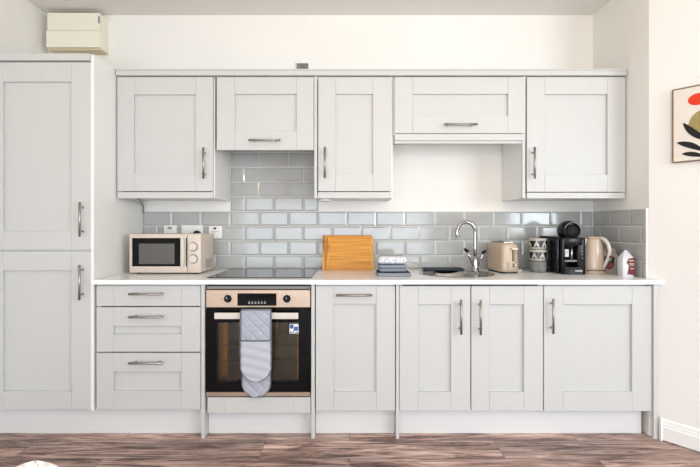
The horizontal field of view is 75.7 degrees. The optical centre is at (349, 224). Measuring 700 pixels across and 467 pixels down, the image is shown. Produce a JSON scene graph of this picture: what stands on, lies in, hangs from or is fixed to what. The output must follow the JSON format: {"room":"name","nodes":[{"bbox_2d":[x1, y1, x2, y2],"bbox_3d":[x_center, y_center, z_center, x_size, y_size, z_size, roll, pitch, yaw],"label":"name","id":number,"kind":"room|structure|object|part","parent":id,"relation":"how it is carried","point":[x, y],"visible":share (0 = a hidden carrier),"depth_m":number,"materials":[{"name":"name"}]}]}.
{"room":"kitchen","nodes":[
{"label":"kitchen","id":0,"kind":"room"},
{"bbox_2d":[0,0,47,52],"bbox_3d":[-2.128,-0.131,0.250,0.100,2.628,5.700,0,0,0],"label":"wall","id":1,"kind":"structure","parent":0,"point":[23,26],"depth_m":2.85,"materials":[{"name":"white paint"}]},
{"bbox_2d":[27,0,609,14],"bbox_3d":[0.561,-1.470,0.250,5.478,0.050,5.900,0,0,0],"label":"ceiling","id":2,"kind":"structure","parent":0,"point":[105,7],"depth_m":2.98,"materials":[{"name":"white paint"}]},
{"bbox_2d":[48,15,592,211],"bbox_3d":[-0.192,-0.131,3.150,3.972,2.628,0.100,0,0,0],"label":"wall","id":3,"kind":"structure","parent":0,"point":[426,177],"depth_m":3.10,"materials":[{"name":"white paint"}]},
{"bbox_2d":[46,13,107,54],"bbox_3d":[-1.844,-1.292,3.047,0.360,0.245,0.102,0,0,0],"label":"electrical box","id":4,"kind":"object","parent":3,"relation":"attached to","point":[65,32],"visible":0.93,"depth_m":3.00,"materials":[{"name":"beige plastic"}]},
{"bbox_2d":[47,48,107,54],"bbox_3d":[-1.843,-1.175,3.052,0.359,0.012,0.092,0,0,0],"label":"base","id":5,"kind":"object","parent":4,"relation":"on","point":[93,51],"depth_m":3.02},
{"bbox_2d":[117,77,229,200],"bbox_3d":[-1.121,-0.533,2.893,0.590,0.740,0.407,0,0,0],"label":"upper cabinet","id":6,"kind":"object","parent":3,"relation":"attached to","point":[167,150],"visible":0.94,"depth_m":2.73,"materials":[{"name":"wood"}]},
{"bbox_2d":[136,198,143,212],"bbox_3d":[-1.368,-0.126,2.940,0.016,0.088,0.317,0,0,-19],"label":"lead","id":7,"kind":"object","parent":6,"relation":"attached to","point":[136,198],"visible":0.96,"depth_m":3.07,"materials":[{"name":"grey plastic"}]},
{"bbox_3d":[-0.879,-0.371,2.710,0.013,0.186,0.041,0,0,0],"label":"handle","id":8,"kind":"part","parent":6,"relation":"part of","materials":[{"name":"metal"}]},
{"bbox_2d":[217,77,313,150],"bbox_3d":[-0.515,-0.679,2.893,0.593,0.448,0.407,0,0,0],"label":"upper cabinet","id":9,"kind":"object","parent":3,"relation":"attached to","point":[254,113],"visible":0.92,"depth_m":2.73,"materials":[{"name":"wood"}]},
{"bbox_3d":[-0.513,-0.509,2.710,0.189,0.013,0.041,0,0,0],"label":"handle","id":10,"kind":"part","parent":9,"relation":"part of","materials":[{"name":"metal"}]},
{"bbox_2d":[296,62,309,68],"bbox_3d":[-0.324,-1.072,3.090,0.099,0.100,0.020,0,0,0],"label":"socket plate","id":11,"kind":"object","parent":3,"relation":"attached to","point":[299,65],"visible":0.51,"depth_m":3.08,"materials":[{"name":"white plastic"}]},
{"bbox_2d":[314,76,392,200],"bbox_3d":[0.022,-0.533,2.893,0.478,0.740,0.407,0,0,0],"label":"upper cabinet","id":12,"kind":"object","parent":3,"relation":"attached to","point":[353,116],"visible":0.99,"depth_m":2.73,"materials":[{"name":"wood"}]},
{"bbox_3d":[-0.151,-0.374,2.710,0.013,0.186,0.041,0,0,0],"label":"handle","id":13,"kind":"part","parent":12,"relation":"part of","materials":[{"name":"metal"}]},
{"bbox_2d":[320,198,330,201],"bbox_3d":[-0.154,-0.157,2.840,0.072,0.018,0.072,0,0,0],"label":"puck light","id":14,"kind":"object","parent":12,"relation":"attached to","point":[321,199],"visible":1,"depth_m":2.81,"materials":[{"name":"white plastic"}]},
{"bbox_2d":[143,150,647,277],"bbox_3d":[0.128,-0.148,2.817,3.104,0.898,0.565,0,0,0],"label":"tile backsplash","id":15,"kind":"structure","parent":3,"relation":"attached to","point":[275,220],"depth_m":3.09,"materials":[{"name":"tile"}]},
{"bbox_2d":[164,225,176,232],"bbox_3d":[-1.231,0.046,3.081,0.087,0.086,0.014,0,0,0],"label":"switch plate","id":16,"kind":"object","parent":15,"relation":"attached to","point":[167,228],"visible":0.66,"depth_m":3.08,"materials":[{"name":"white plastic"}]},
{"bbox_2d":[181,225,202,232],"bbox_3d":[-1.081,0.045,3.082,0.147,0.088,0.013,0,0,0],"label":"double socket","id":17,"kind":"object","parent":15,"relation":"attached to","point":[184,228],"visible":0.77,"depth_m":3.08,"materials":[{"name":"white plastic"}]},
{"bbox_2d":[209,226,221,237],"bbox_3d":[-0.922,0.049,3.081,0.089,0.085,0.014,0,0,0],"label":"switch","id":18,"kind":"object","parent":15,"relation":"attached to","point":[216,230],"visible":0.86,"depth_m":3.08,"materials":[{"name":"white plastic"}]},
{"bbox_2d":[393,77,525,144],"bbox_3d":[0.665,-0.700,2.893,0.801,0.406,0.407,0,0,0],"label":"upper cabinet","id":19,"kind":"object","parent":3,"relation":"attached to","point":[426,110],"visible":0.94,"depth_m":2.73,"materials":[{"name":"wood"}]},
{"bbox_3d":[0.664,-0.604,2.710,0.199,0.013,0.041,0,0,0],"label":"handle","id":20,"kind":"part","parent":19,"relation":"part of","materials":[{"name":"metal"}]},
{"bbox_2d":[502,76,624,200],"bbox_3d":[1.360,-0.532,2.893,0.626,0.741,0.407,0,0,0],"label":"upper cabinet","id":21,"kind":"object","parent":3,"relation":"attached to","point":[573,146],"visible":0.96,"depth_m":2.74,"materials":[{"name":"wood"}]},
{"bbox_2d":[116,69,626,78],"bbox_3d":[0.129,-0.923,2.756,3.085,0.037,0.088,0,0,0],"label":"crown molding","id":22,"kind":"structure","parent":21,"relation":"on","point":[215,73],"depth_m":2.72,"materials":[{"name":"white wood"}]},
{"bbox_3d":[1.107,-0.372,2.710,0.013,0.188,0.041,0,0,0],"label":"handle","id":23,"kind":"part","parent":21,"relation":"part of","materials":[{"name":"metal"}]},
{"bbox_2d":[0,430,699,466],"bbox_3d":[0.561,1.208,0.250,5.478,0.050,5.900,0,0,0],"label":"floor","id":24,"kind":"structure","parent":0,"point":[16,449],"depth_m":2.35,"materials":[{"name":"laminate"}]},
{"bbox_2d":[17,460,58,466],"bbox_3d":[-0.492,0.789,0.527,0.422,0.794,0.450,0,0,-8],"label":"dining chair","id":25,"kind":"object","parent":24,"relation":"on","point":[36,463],"visible":1,"depth_m":0.75,"materials":[{"name":"white wood"}]},
{"bbox_2d":[0,53,142,410],"bbox_3d":[-1.742,0.042,2.777,0.640,1.983,0.636,0,0,0],"label":"tall cabinet","id":26,"kind":"object","parent":24,"relation":"on","point":[64,225],"visible":0.94,"depth_m":2.52,"materials":[{"name":"wood"}]},
{"bbox_3d":[-1.741,0.586,2.510,0.602,0.878,0.020,0,0,0],"label":"door","id":27,"kind":"part","parent":26,"relation":"part of","materials":[{"name":"white wood"}]},
{"bbox_3d":[-1.741,-0.383,2.510,0.602,1.042,0.020,0,0,0],"label":"door","id":28,"kind":"part","parent":26,"relation":"part of","materials":[{"name":"white wood"}]},
{"bbox_3d":[-1.752,-0.931,2.524,0.621,0.039,0.072,0,0,0],"label":"cornice","id":29,"kind":"part","parent":26,"relation":"part of","materials":[{"name":"white wood"}]},
{"bbox_3d":[-1.483,0.315,2.480,0.013,0.192,0.041,0,0,0],"label":"handle","id":30,"kind":"part","parent":26,"relation":"part of","materials":[{"name":"metal"}]},
{"bbox_3d":[-1.482,-0.032,2.480,0.013,0.189,0.041,0,0,0],"label":"handle","id":31,"kind":"part","parent":26,"relation":"part of","materials":[{"name":"metal"}]},
{"bbox_2d":[0,409,200,432],"bbox_3d":[-1.438,1.109,2.564,1.224,0.148,0.016,0,0,0],"label":"plinth","id":32,"kind":"object","parent":24,"relation":"on","point":[11,420],"visible":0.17,"depth_m":2.56,"materials":[{"name":"white wood"}]},
{"bbox_2d":[97,284,200,408],"bbox_3d":[-1.121,0.682,2.770,0.583,0.702,0.621,0,0,0],"label":"base cabinet","id":33,"kind":"object","parent":24,"relation":"on","point":[149,335],"visible":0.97,"depth_m":2.50,"materials":[{"name":"wood"}]},
{"bbox_3d":[-1.121,0.758,2.480,0.186,0.013,0.041,0,0,0],"label":"handle","id":34,"kind":"part","parent":33,"relation":"part of","materials":[{"name":"metal"}]},
{"bbox_3d":[-1.121,0.505,2.480,0.186,0.013,0.041,0,0,0],"label":"handle","id":35,"kind":"part","parent":33,"relation":"part of","materials":[{"name":"metal"}]},
{"bbox_3d":[-1.121,0.380,2.480,0.186,0.013,0.041,0,0,0],"label":"handle","id":36,"kind":"part","parent":33,"relation":"part of","materials":[{"name":"metal"}]},
{"bbox_3d":[-1.119,0.868,2.510,0.579,0.313,0.020,0,0,0],"label":"drawer","id":37,"kind":"part","parent":33,"relation":"part of","materials":[{"name":"white wood"}]},
{"bbox_3d":[-1.119,0.581,2.510,0.579,0.248,0.020,0,0,0],"label":"drawer","id":38,"kind":"part","parent":33,"relation":"part of","materials":[{"name":"white wood"}]},
{"bbox_3d":[-1.119,0.393,2.510,0.579,0.113,0.020,0,0,0],"label":"drawer","id":39,"kind":"part","parent":33,"relation":"part of","materials":[{"name":"white wood"}]},
{"bbox_2d":[201,284,208,438],"bbox_3d":[-0.815,0.755,2.786,0.019,0.856,0.588,0,0,0],"label":"end panel","id":40,"kind":"object","parent":24,"relation":"on","point":[204,411],"visible":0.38,"depth_m":2.49,"materials":[{"name":"white wood"}]},
{"bbox_2d":[207,395,310,412],"bbox_3d":[-0.509,1.001,2.785,0.586,0.087,0.570,0,0,0],"label":"housing","id":41,"kind":"object","parent":24,"relation":"on","point":[215,404],"visible":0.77,"depth_m":2.50,"materials":[{"name":"white wood"}]},
{"bbox_2d":[206,284,310,395],"bbox_3d":[-0.509,0.643,2.721,0.579,0.614,0.538,0,0,0],"label":"oven","id":42,"kind":"object","parent":41,"relation":"on","point":[290,304],"visible":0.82,"depth_m":2.50,"materials":[{"name":"glass"}]},
{"bbox_3d":[-0.678,0.409,2.484,0.043,0.043,0.024,0,0,0],"label":"knob","id":43,"kind":"part","parent":42,"relation":"part of","materials":[{"name":"black plastic"}]},
{"bbox_2d":[240,309,271,397],"bbox_3d":[-0.510,0.704,2.447,0.173,0.492,0.060,0,0,0],"label":"glove","id":44,"kind":"object","parent":42,"relation":"hanging from","point":[255,324],"visible":1,"depth_m":2.43,"materials":[{"name":"grey fabric"}]},
{"bbox_3d":[-0.511,0.496,2.474,0.458,0.034,0.044,0,0,0],"label":"handle","id":45,"kind":"part","parent":42,"relation":"part of","materials":[{"name":"silver metal"}]},
{"bbox_3d":[-0.509,0.938,2.513,0.579,0.021,0.034,0,0,0],"label":"foot rail","id":46,"kind":"part","parent":42,"relation":"part of","materials":[{"name":"metal"}]},
{"bbox_3d":[-0.509,0.409,2.518,0.579,0.098,0.044,0,0,0],"label":"control panel","id":47,"kind":"part","parent":42,"relation":"part of","materials":[{"name":"metal"}]},
{"bbox_3d":[-0.350,0.409,2.484,0.043,0.043,0.024,0,0,0],"label":"knob","id":48,"kind":"part","parent":42,"relation":"part of","materials":[{"name":"black plastic"}]},
{"bbox_2d":[209,413,310,432],"bbox_3d":[-0.510,1.109,2.564,0.588,0.148,0.016,0,0,0],"label":"plinth","id":49,"kind":"object","parent":24,"relation":"on","point":[218,422],"visible":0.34,"depth_m":2.56,"materials":[{"name":"white wood"}]},
{"bbox_2d":[311,284,315,438],"bbox_3d":[-0.205,0.755,2.786,0.019,0.856,0.588,0,0,0],"label":"end panel","id":50,"kind":"object","parent":24,"relation":"on","point":[313,286],"visible":0.42,"depth_m":2.49,"materials":[{"name":"white wood"}]},
{"bbox_2d":[316,284,394,432],"bbox_3d":[0.030,0.757,2.770,0.447,0.852,0.621,0,0,0],"label":"base cabinet","id":51,"kind":"object","parent":24,"relation":"on","point":[355,323],"depth_m":2.50,"materials":[{"name":"wood"}]},
{"bbox_3d":[0.022,0.386,2.480,0.198,0.013,0.041,0,0,0],"label":"handle","id":52,"kind":"part","parent":51,"relation":"part of","materials":[{"name":"metal"}]},
{"bbox_3d":[0.030,1.109,2.564,0.447,0.148,0.016,0,0,0],"label":"plinth","id":53,"kind":"part","parent":51,"relation":"part of","materials":[{"name":"white wood"}]},
{"bbox_2d":[395,284,398,438],"bbox_3d":[0.264,0.755,2.786,0.017,0.856,0.588,0,0,0],"label":"end panel","id":54,"kind":"object","parent":24,"relation":"on","point":[396,285],"visible":0.38,"depth_m":2.49,"materials":[{"name":"white wood"}]},
{"bbox_2d":[399,284,542,410],"bbox_3d":[0.674,0.682,2.770,0.798,0.702,0.621,0,0,0],"label":"base cabinet","id":55,"kind":"object","parent":24,"relation":"on","point":[462,348],"visible":0.98,"depth_m":2.50,"materials":[{"name":"wood"}]},
{"bbox_3d":[0.472,0.686,2.510,0.393,0.693,0.020,0,0,0],"label":"door","id":56,"kind":"part","parent":55,"relation":"part of","materials":[{"name":"white wood"}]},
{"bbox_3d":[0.609,0.505,2.480,0.013,0.190,0.041,0,0,0],"label":"handle","id":57,"kind":"part","parent":55,"relation":"part of","materials":[{"name":"metal"}]},
{"bbox_3d":[0.717,0.507,2.480,0.013,0.191,0.041,0,0,0],"label":"handle","id":58,"kind":"part","parent":55,"relation":"part of","materials":[{"name":"metal"}]},
{"bbox_3d":[0.873,0.686,2.510,0.398,0.693,0.020,0,0,0],"label":"door","id":59,"kind":"part","parent":55,"relation":"part of","materials":[{"name":"white wood"}]},
{"bbox_2d":[399,409,640,432],"bbox_3d":[0.964,1.109,2.564,1.381,0.148,0.016,0,0,0],"label":"plinth","id":60,"kind":"object","parent":24,"relation":"on","point":[470,421],"visible":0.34,"depth_m":2.56,"materials":[{"name":"white wood"}]},
{"bbox_2d":[542,284,651,410],"bbox_3d":[1.376,0.683,2.770,0.601,0.703,0.621,0,0,0],"label":"base cabinet","id":61,"kind":"object","parent":24,"relation":"on","point":[597,338],"visible":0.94,"depth_m":2.50,"materials":[{"name":"wood"}]},
{"bbox_2d":[91,269,664,283],"bbox_3d":[0.155,0.314,2.779,3.148,0.024,0.628,0,0,0],"label":"countertop","id":62,"kind":"structure","parent":61,"relation":"on","point":[525,276],"depth_m":2.49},
{"bbox_2d":[129,233,213,273],"bbox_3d":[-1.136,0.179,2.885,0.441,0.246,0.289,0,0,0],"label":"microwave","id":63,"kind":"object","parent":62,"relation":"on","point":[148,252],"visible":1,"depth_m":2.77,"materials":[{"name":"beige metal"}]},
{"bbox_3d":[-1.179,0.174,2.772,0.355,0.238,0.013,0,0,0],"label":"door","id":64,"kind":"part","parent":63,"relation":"part of","materials":[{"name":"beige plastic"}]},
{"bbox_3d":[-1.025,0.166,2.753,0.032,0.182,0.025,0,0,0],"label":"handle","id":65,"kind":"part","parent":63,"relation":"part of","materials":[{"name":"beige plastic"}]},
{"bbox_3d":[-0.962,0.208,2.753,0.049,0.049,0.019,0,0,0],"label":"knob","id":66,"kind":"part","parent":63,"relation":"part of","materials":[{"name":"beige plastic"}]},
{"bbox_3d":[-0.962,0.133,2.753,0.049,0.049,0.019,0,0,0],"label":"knob","id":67,"kind":"part","parent":63,"relation":"part of","materials":[{"name":"beige plastic"}]},
{"bbox_3d":[-0.958,0.174,2.772,0.083,0.238,0.013,0,0,0],"label":"control panel","id":68,"kind":"part","parent":63,"relation":"part of","materials":[{"name":"beige plastic"}]},
{"bbox_2d":[207,268,317,277],"bbox_3d":[-0.515,0.299,2.812,0.593,0.005,0.517,0,0,0],"label":"induction hob","id":69,"kind":"object","parent":62,"relation":"in","point":[233,272],"visible":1,"depth_m":2.75,"materials":[{"name":"black glass"}]},
{"bbox_2d":[322,235,371,269],"bbox_3d":[-0.018,0.187,3.037,0.336,0.236,0.066,0,0,0],"label":"chopping board","id":70,"kind":"object","parent":62,"relation":"on","point":[324,242],"visible":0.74,"depth_m":3.04,"materials":[{"name":"brown wood"}]},
{"bbox_2d":[327,237,373,270],"bbox_3d":[0.002,0.193,3.012,0.309,0.225,0.063,0,0,0],"label":"chopping board","id":71,"kind":"object","parent":62,"relation":"on","point":[343,253],"visible":1,"depth_m":3.00,"materials":[{"name":"brown wood"}]},
{"bbox_2d":[376,271,410,276],"bbox_3d":[0.258,0.291,2.712,0.198,0.020,0.177,0,0,0],"label":"tea towel","id":72,"kind":"object","parent":62,"relation":"on","point":[377,274],"visible":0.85,"depth_m":2.63,"materials":[{"name":"grey fabric"}]},
{"bbox_2d":[376,270,409,272],"bbox_3d":[0.257,0.280,2.713,0.192,0.004,0.153,0,0,0],"label":"tea towel","id":73,"kind":"object","parent":72,"relation":"on","point":[378,271],"visible":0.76,"depth_m":2.64,"materials":[{"name":"fabric"}]},
{"bbox_2d":[378,263,406,271],"bbox_3d":[0.253,0.255,2.717,0.161,0.041,0.149,0,0,0],"label":"tea towel","id":74,"kind":"object","parent":73,"relation":"on","point":[382,267],"visible":0.94,"depth_m":2.65,"materials":[{"name":"fabric"}]},
{"bbox_2d":[377,255,406,263],"bbox_3d":[0.252,0.209,2.712,0.166,0.047,0.110,0,0,0],"label":"tea towel","id":75,"kind":"object","parent":74,"relation":"on","point":[382,259],"visible":1,"depth_m":2.66,"materials":[{"name":"white fabric"}]},
{"bbox_2d":[419,270,494,285],"bbox_3d":[0.660,0.375,2.800,0.462,0.154,0.462,0,0,0],"label":"sink","id":76,"kind":"object","parent":62,"relation":"in","point":[466,273],"visible":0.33,"depth_m":2.83,"materials":[{"name":"silver metal"}]},
{"bbox_2d":[422,267,463,270],"bbox_3d":[0.615,0.291,2.987,0.266,0.010,0.125,0,0,0],"label":"tray","id":77,"kind":"object","parent":76,"relation":"on","point":[423,268],"visible":1,"depth_m":2.96,"materials":[{"name":"black plastic"}]},
{"bbox_2d":[455,220,486,270],"bbox_3d":[0.782,0.134,2.922,0.199,0.329,0.068,0,0,0],"label":"mixer tap","id":78,"kind":"object","parent":62,"relation":"on","point":[475,263],"visible":1,"depth_m":2.91,"materials":[{"name":"silver metal"}]},
{"bbox_3d":[0.755,0.094,2.924,0.145,0.248,0.027,0,0,-4],"label":"spout","id":79,"kind":"part","parent":78,"relation":"part of","materials":[{"name":"silver metal"}]},
{"bbox_3d":[0.780,0.218,2.910,0.067,0.109,0.020,0,0,-18],"label":"lever","id":80,"kind":"part","parent":78,"relation":"part of","materials":[{"name":"silver metal"}]},
{"bbox_3d":[0.843,0.223,2.912,0.052,0.097,0.020,0,0,22],"label":"lever","id":81,"kind":"part","parent":78,"relation":"part of","materials":[{"name":"silver metal"}]},
{"bbox_2d":[487,241,521,272],"bbox_3d":[1.038,0.203,2.909,0.223,0.196,0.245,0,0,-9],"label":"toaster","id":82,"kind":"object","parent":62,"relation":"on","point":[502,255],"visible":1,"depth_m":2.81,"materials":[{"name":"beige plastic"}]},
{"bbox_2d":[529,260,546,272],"bbox_3d":[1.205,0.266,2.895,0.109,0.072,0.130,0,0,0],"label":"mug","id":83,"kind":"object","parent":62,"relation":"on","point":[534,266],"visible":0.91,"depth_m":2.84,"materials":[{"name":"ceramic"}]},
{"bbox_2d":[529,249,546,260],"bbox_3d":[1.205,0.194,2.895,0.111,0.072,0.131,0,0,0],"label":"mug","id":84,"kind":"object","parent":83,"relation":"on","point":[534,255],"visible":0.96,"depth_m":2.84,"materials":[{"name":"ceramic"}]},
{"bbox_2d":[529,238,546,249],"bbox_3d":[1.205,0.122,2.895,0.111,0.072,0.131,0,0,0],"label":"mug","id":85,"kind":"object","parent":84,"relation":"on","point":[534,243],"visible":1,"depth_m":2.84,"materials":[{"name":"ceramic"}]},
{"bbox_2d":[540,221,584,274],"bbox_3d":[1.359,0.137,2.877,0.170,0.329,0.290,0,0,0],"label":"coffee machine","id":86,"kind":"object","parent":62,"relation":"on","point":[565,251],"visible":0.98,"depth_m":2.77,"materials":[{"name":"black plastic"}]},
{"bbox_3d":[1.284,0.080,2.897,0.019,0.014,0.249,0,0,0],"label":"tank lid","id":87,"kind":"part","parent":86,"relation":"part of","materials":[{"name":"black plastic"}]},
{"bbox_3d":[1.285,0.188,2.897,0.018,0.227,0.245,0,0,0],"label":"water tank","id":88,"kind":"part","parent":86,"relation":"part of","materials":[{"name":"black plastic"}]},
{"bbox_2d":[565,246,576,261],"bbox_3d":[1.355,0.180,2.798,0.078,0.098,0.076,0,0,0],"label":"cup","id":89,"kind":"object","parent":86,"relation":"on","point":[570,251],"depth_m":2.78,"materials":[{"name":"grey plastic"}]},
{"bbox_2d":[559,266,584,274],"bbox_3d":[1.369,0.279,2.786,0.142,0.045,0.108,0,0,0],"label":"drip tray","id":90,"kind":"object","parent":86,"relation":"on","point":[567,270],"depth_m":2.73,"materials":[{"name":"black plastic"}]},
{"bbox_2d":[585,236,611,273],"bbox_3d":[1.543,0.186,2.821,0.170,0.232,0.140,0,0,29],"label":"kettle","id":91,"kind":"object","parent":62,"relation":"on","point":[595,262],"visible":0.86,"depth_m":2.78,"materials":[{"name":"beige metal"}]},
{"bbox_3d":[1.530,0.078,2.830,0.090,0.014,0.090,0,0,0],"label":"lid","id":92,"kind":"part","parent":91,"relation":"part of","materials":[{"name":"beige plastic"}]},
{"bbox_3d":[1.564,0.171,2.765,0.023,0.201,0.088,0,0,-28],"label":"handle","id":93,"kind":"part","parent":91,"relation":"part of","materials":[{"name":"beige plastic"}]},
{"bbox_2d":[604,248,618,273],"bbox_3d":[1.606,0.222,2.780,0.091,0.160,0.042,0,0,40],"label":"bag","id":94,"kind":"object","parent":62,"relation":"on","point":[611,268],"visible":0.66,"depth_m":2.76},
{"bbox_2d":[617,250,634,276],"bbox_3d":[1.608,0.223,2.623,0.072,0.157,0.055,0,0,-4],"label":"bag","id":95,"kind":"object","parent":62,"relation":"on","point":[626,261],"visible":1,"depth_m":2.60,"materials":[{"name":"white paper"}]},
{"bbox_3d":[1.115,0.500,2.480,0.013,0.191,0.041,0,0,0],"label":"handle","id":96,"kind":"part","parent":61,"relation":"part of","materials":[{"name":"metal"}]},
{"bbox_2d":[652,284,657,438],"bbox_3d":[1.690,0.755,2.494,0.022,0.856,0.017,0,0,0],"label":"end panel","id":97,"kind":"object","parent":24,"relation":"on","point":[654,286],"visible":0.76,"depth_m":2.49,"materials":[{"name":"white wood"}]},
{"bbox_2d":[593,0,648,434],"bbox_3d":[1.738,-0.131,2.815,0.127,2.628,0.570,0,0,0],"label":"wall","id":98,"kind":"structure","parent":0,"point":[620,27],"depth_m":2.68,"materials":[{"name":"white paint"}]},
{"bbox_2d":[649,0,699,437],"bbox_3d":[2.497,-0.131,1.611,0.125,2.628,2.455,0,0,-39],"label":"wall","id":99,"kind":"structure","parent":0,"point":[674,25],"depth_m":2.44,"materials":[{"name":"white paint"}]},
{"bbox_2d":[659,417,662,440],"bbox_3d":[1.707,1.119,2.470,0.010,0.128,0.016,0,0,0],"label":"trim","id":100,"kind":"structure","parent":99,"relation":"attached to","point":[660,418],"depth_m":2.47,"materials":[{"name":"white wood"}]},
{"bbox_2d":[663,419,699,451],"bbox_3d":[2.454,1.121,1.549,0.018,0.112,2.365,0,0,-39],"label":"baseboard","id":101,"kind":"structure","parent":99,"relation":"attached to","point":[680,434],"depth_m":2.40,"materials":[{"name":"white wood"}]},
{"bbox_2d":[672,84,699,162],"bbox_3d":[1.839,-0.532,2.316,0.019,0.395,0.300,0,0,-39],"label":"framed picture","id":102,"kind":"object","parent":99,"relation":"attached to","point":[686,100],"visible":1,"depth_m":2.38,"materials":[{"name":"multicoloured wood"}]}
]}

